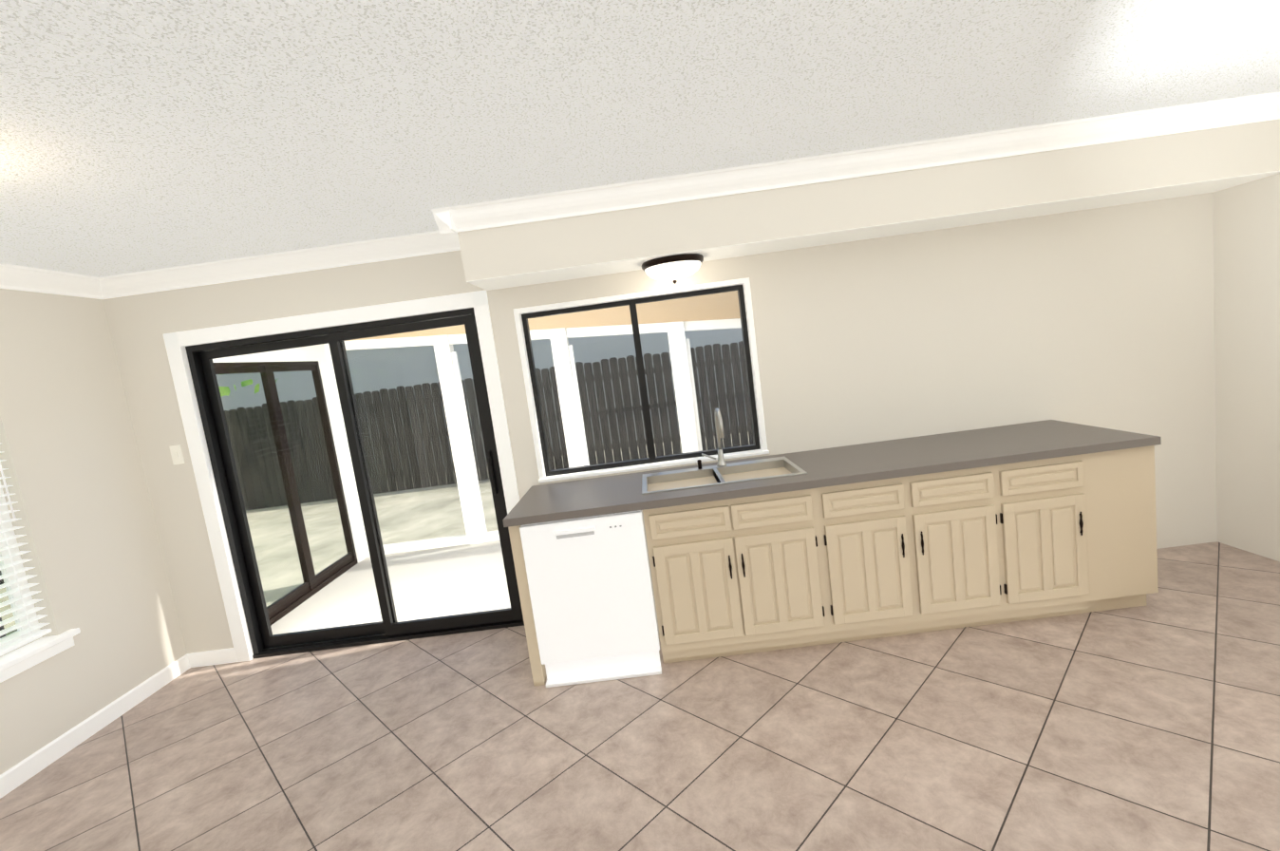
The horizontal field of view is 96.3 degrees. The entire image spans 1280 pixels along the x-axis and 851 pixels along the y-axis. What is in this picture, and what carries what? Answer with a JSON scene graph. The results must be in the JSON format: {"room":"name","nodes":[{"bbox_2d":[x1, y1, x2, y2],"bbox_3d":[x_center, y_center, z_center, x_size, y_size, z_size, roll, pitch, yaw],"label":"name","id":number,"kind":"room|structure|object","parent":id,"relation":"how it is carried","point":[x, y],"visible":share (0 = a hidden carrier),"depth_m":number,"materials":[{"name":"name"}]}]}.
{"room":"kitchen","nodes":[
{"label":"kitchen","id":0,"kind":"room"},
{"bbox_2d":[0,288,187,774],"bbox_3d":[-3.192,0.624,1.453,0.150,2.490,4.630,-7,7,1],"label":"wall","id":1,"kind":"structure","parent":0,"point":[74,471],"depth_m":3.15,"materials":[{"name":"beige paint"}]},
{"bbox_2d":[0,480,80,682],"bbox_3d":[-3.171,0.543,1.728,0.190,1.578,2.495,-7,7,1],"label":"window","id":2,"kind":"structure","parent":1,"relation":"in","point":[3,508],"depth_m":2.88,"materials":[{"name":"white plastic"}]},
{"bbox_2d":[0,451,51,655],"bbox_3d":[-3.158,0.411,2.350,0.074,1.463,1.072,-7,7,1],"label":"window blind","id":3,"kind":"object","parent":2,"relation":"attached to","point":[21,642],"visible":1,"depth_m":2.84,"materials":[{"name":"white plastic"}]},
{"bbox_2d":[0,263,102,299],"bbox_3d":[-3.228,-0.563,1.311,0.089,0.108,4.330,-7,7,1],"label":"crown molding","id":4,"kind":"structure","parent":1,"relation":"attached to","point":[15,277],"depth_m":3.11,"materials":[{"name":"white wood"}]},
{"bbox_2d":[0,654,189,798],"bbox_3d":[-2.956,1.791,1.592,0.014,0.095,4.330,-7,7,1],"label":"baseboard","id":5,"kind":"structure","parent":1,"relation":"attached to","point":[15,776],"depth_m":3.04,"materials":[{"name":"white wood"}]},
{"bbox_2d":[0,541,1279,850],"bbox_3d":[0.337,1.463,1.532,6.930,0.100,4.630,-7,7,1],"label":"floor","id":6,"kind":"structure","parent":0,"point":[1153,724],"depth_m":2.39,"materials":[{"name":"tile"}]},
{"bbox_2d":[519,509,661,687],"bbox_3d":[-0.240,0.848,3.230,0.616,0.862,0.700,-7,7,1],"label":"dishwasher","id":7,"kind":"object","parent":6,"relation":"on","point":[592,592],"visible":0.96,"depth_m":2.89,"materials":[{"name":"white metal"}]},
{"bbox_2d":[642,461,828,663],"bbox_3d":[0.499,0.744,3.250,0.864,0.870,0.734,-7,7,1],"label":"base cabinet","id":8,"kind":"object","parent":6,"relation":"on","point":[729,576],"depth_m":2.89,"materials":[{"name":"beige paint"}]},
{"bbox_2d":[813,465,1003,643],"bbox_3d":[1.402,0.627,3.230,0.957,0.870,0.734,-7,7,1],"label":"base cabinet","id":9,"kind":"object","parent":6,"relation":"on","point":[979,527],"depth_m":2.87,"materials":[{"name":"beige paint"}]},
{"bbox_2d":[502,419,1161,527],"bbox_3d":[0.923,0.234,3.178,3.224,0.040,0.749,-7,7,1],"label":"countertop","id":10,"kind":"structure","parent":9,"relation":"on","point":[890,460],"depth_m":2.97,"materials":[{"name":"grey stone"}]},
{"bbox_2d":[996,457,1079,621],"bbox_3d":[2.015,0.548,3.217,0.420,0.870,0.734,-7,7,1],"label":"base cabinet","id":11,"kind":"object","parent":6,"relation":"on","point":[1037,502],"depth_m":2.85,"materials":[{"name":"beige paint"}]},
{"bbox_2d":[1072,446,1158,613],"bbox_3d":[2.377,0.501,3.209,0.410,0.870,0.734,-7,7,1],"label":"base cabinet","id":12,"kind":"object","parent":6,"relation":"on","point":[1114,491],"depth_m":2.86,"materials":[{"name":"beige paint"}]},
{"bbox_2d":[0,0,1279,277],"bbox_3d":[-0.001,-1.096,1.226,6.930,0.120,4.630,-7,7,1],"label":"ceiling","id":13,"kind":"structure","parent":0,"point":[141,135],"depth_m":1.93,"materials":[{"name":"white paint"}]},
{"bbox_2d":[457,118,1279,290],"bbox_3d":[1.192,-1.239,3.170,4.308,0.362,0.418,-7,7,1],"label":"soffit beam","id":14,"kind":"structure","parent":13,"relation":"attached to","point":[1018,186],"depth_m":2.98,"materials":[{"name":"beige paint"}]},
{"bbox_2d":[640,253,703,283],"bbox_3d":[0.189,-0.861,3.223,0.352,0.134,0.352,-7,7,1],"label":"ceiling light","id":15,"kind":"object","parent":14,"relation":"attached to","point":[674,268],"visible":1,"depth_m":3.10,"materials":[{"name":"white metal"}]},
{"bbox_2d":[429,91,1279,239],"bbox_3d":[1.131,-1.330,2.904,4.399,0.108,0.088,-7,7,1],"label":"crown molding","id":16,"kind":"structure","parent":14,"relation":"attached to","point":[452,222],"depth_m":2.90,"materials":[{"name":"white wood"}]},
{"bbox_2d":[102,192,1217,653],"bbox_3d":[0.183,-0.079,3.604,6.630,2.490,0.150,-7,7,1],"label":"wall","id":17,"kind":"structure","parent":0,"point":[1101,316],"depth_m":3.47,"materials":[{"name":"beige paint"}]},
{"bbox_2d":[169,444,184,464],"bbox_3d":[-2.890,0.183,3.573,0.070,0.120,0.012,-7,7,1],"label":"light switch","id":18,"kind":"object","parent":17,"relation":"attached to","point":[177,455],"visible":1,"depth_m":3.57,"materials":[{"name":"white plastic"}]},
{"bbox_2d":[186,647,237,667],"bbox_3d":[-2.771,1.511,3.731,0.286,0.095,0.013,-7,7,1],"label":"baseboard","id":19,"kind":"structure","parent":17,"relation":"attached to","point":[224,655],"depth_m":3.73,"materials":[{"name":"white wood"}]},
{"bbox_2d":[98,231,455,299],"bbox_3d":[-2.021,-0.971,3.390,2.318,0.108,0.089,-7,7,1],"label":"crown molding","id":20,"kind":"structure","parent":17,"relation":"attached to","point":[419,244],"depth_m":3.39,"materials":[{"name":"white wood"}]},
{"bbox_2d":[162,290,524,661],"bbox_3d":[-1.772,0.356,3.648,1.990,2.130,0.141,-7,7,1],"label":"sliding glass door","id":21,"kind":"structure","parent":17,"relation":"in","point":[265,642],"depth_m":3.60,"materials":[{"name":"black metal"}]},
{"bbox_2d":[440,235,460,250],"bbox_3d":[-1.005,-1.078,3.164,0.088,0.108,0.300,-7,7,1],"label":"crown molding","id":22,"kind":"structure","parent":17,"relation":"attached to","point":[454,242],"depth_m":3.37,"materials":[{"name":"white wood"}]},
{"bbox_2d":[513,277,769,482],"bbox_3d":[0.014,-0.272,3.566,1.444,1.076,0.142,-7,7,1],"label":"kitchen window","id":23,"kind":"structure","parent":17,"relation":"in","point":[741,286],"depth_m":3.55,"materials":[{"name":"white"}]},
{"bbox_2d":[1212,173,1279,561],"bbox_3d":[3.530,-0.247,1.307,0.150,2.490,4.630,-7,7,1],"label":"wall","id":24,"kind":"structure","parent":0,"point":[1247,276],"depth_m":3.29,"materials":[{"name":"beige paint"}]},
{"label":"outside","id":25,"kind":"structure","parent":0,"visible":0},
{"bbox_2d":[0,432,749,635],"bbox_3d":[-8.792,1.781,10.446,100.000,0.050,100.000,-7,7,1],"label":"ground","id":26,"kind":"structure","parent":25,"point":[397,519],"depth_m":7.89,"materials":[{"name":"beige concrete"}]},
{"bbox_2d":[0,570,5,638],"bbox_3d":[-5.505,1.583,5.114,0.800,0.740,1.100,-7,7,1],"label":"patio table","id":27,"kind":"object","parent":26,"relation":"on","point":[2,627],"depth_m":4.64,"materials":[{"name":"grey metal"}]},
{"bbox_2d":[218,374,277,396],"bbox_3d":[-11.044,0.679,-1.549,13.903,5.632,22.930,-7,7,1],"label":"trees","id":28,"kind":"object","parent":26,"relation":"on","point":[228,391],"depth_m":9.43,"materials":[{"name":"green plant"}]},
{"bbox_2d":[270,540,510,634],"bbox_3d":[0.579,1.093,4.856,7.000,0.185,2.058,-7,7,1],"label":"patio slab","id":29,"kind":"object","parent":26,"relation":"on","point":[422,561],"depth_m":4.67,"materials":[{"name":"grey concrete"}]},
{"bbox_2d":[212,290,752,625],"bbox_3d":[0.392,-0.319,4.663,7.000,2.689,2.008,-7,7,1],"label":"patio cover","id":30,"kind":"object","parent":29,"relation":"on","point":[695,314],"depth_m":5.51,"materials":[{"name":"white paint"}]},
{"bbox_2d":[215,327,747,475],"bbox_3d":[-5.041,-1.571,17.347,32.600,3.950,10.050,-7,7,1],"label":"sky","id":31,"kind":"structure","parent":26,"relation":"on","point":[414,352],"depth_m":12.66,"materials":[{"name":"grey paint"}]},
{"bbox_2d":[224,340,753,509],"bbox_3d":[-3.219,0.090,10.282,20.508,1.870,0.148,-7,7,1],"label":"fence","id":32,"kind":"object","parent":26,"relation":"on","point":[255,437],"depth_m":10.20,"materials":[{"name":"grey wood"}]}
]}

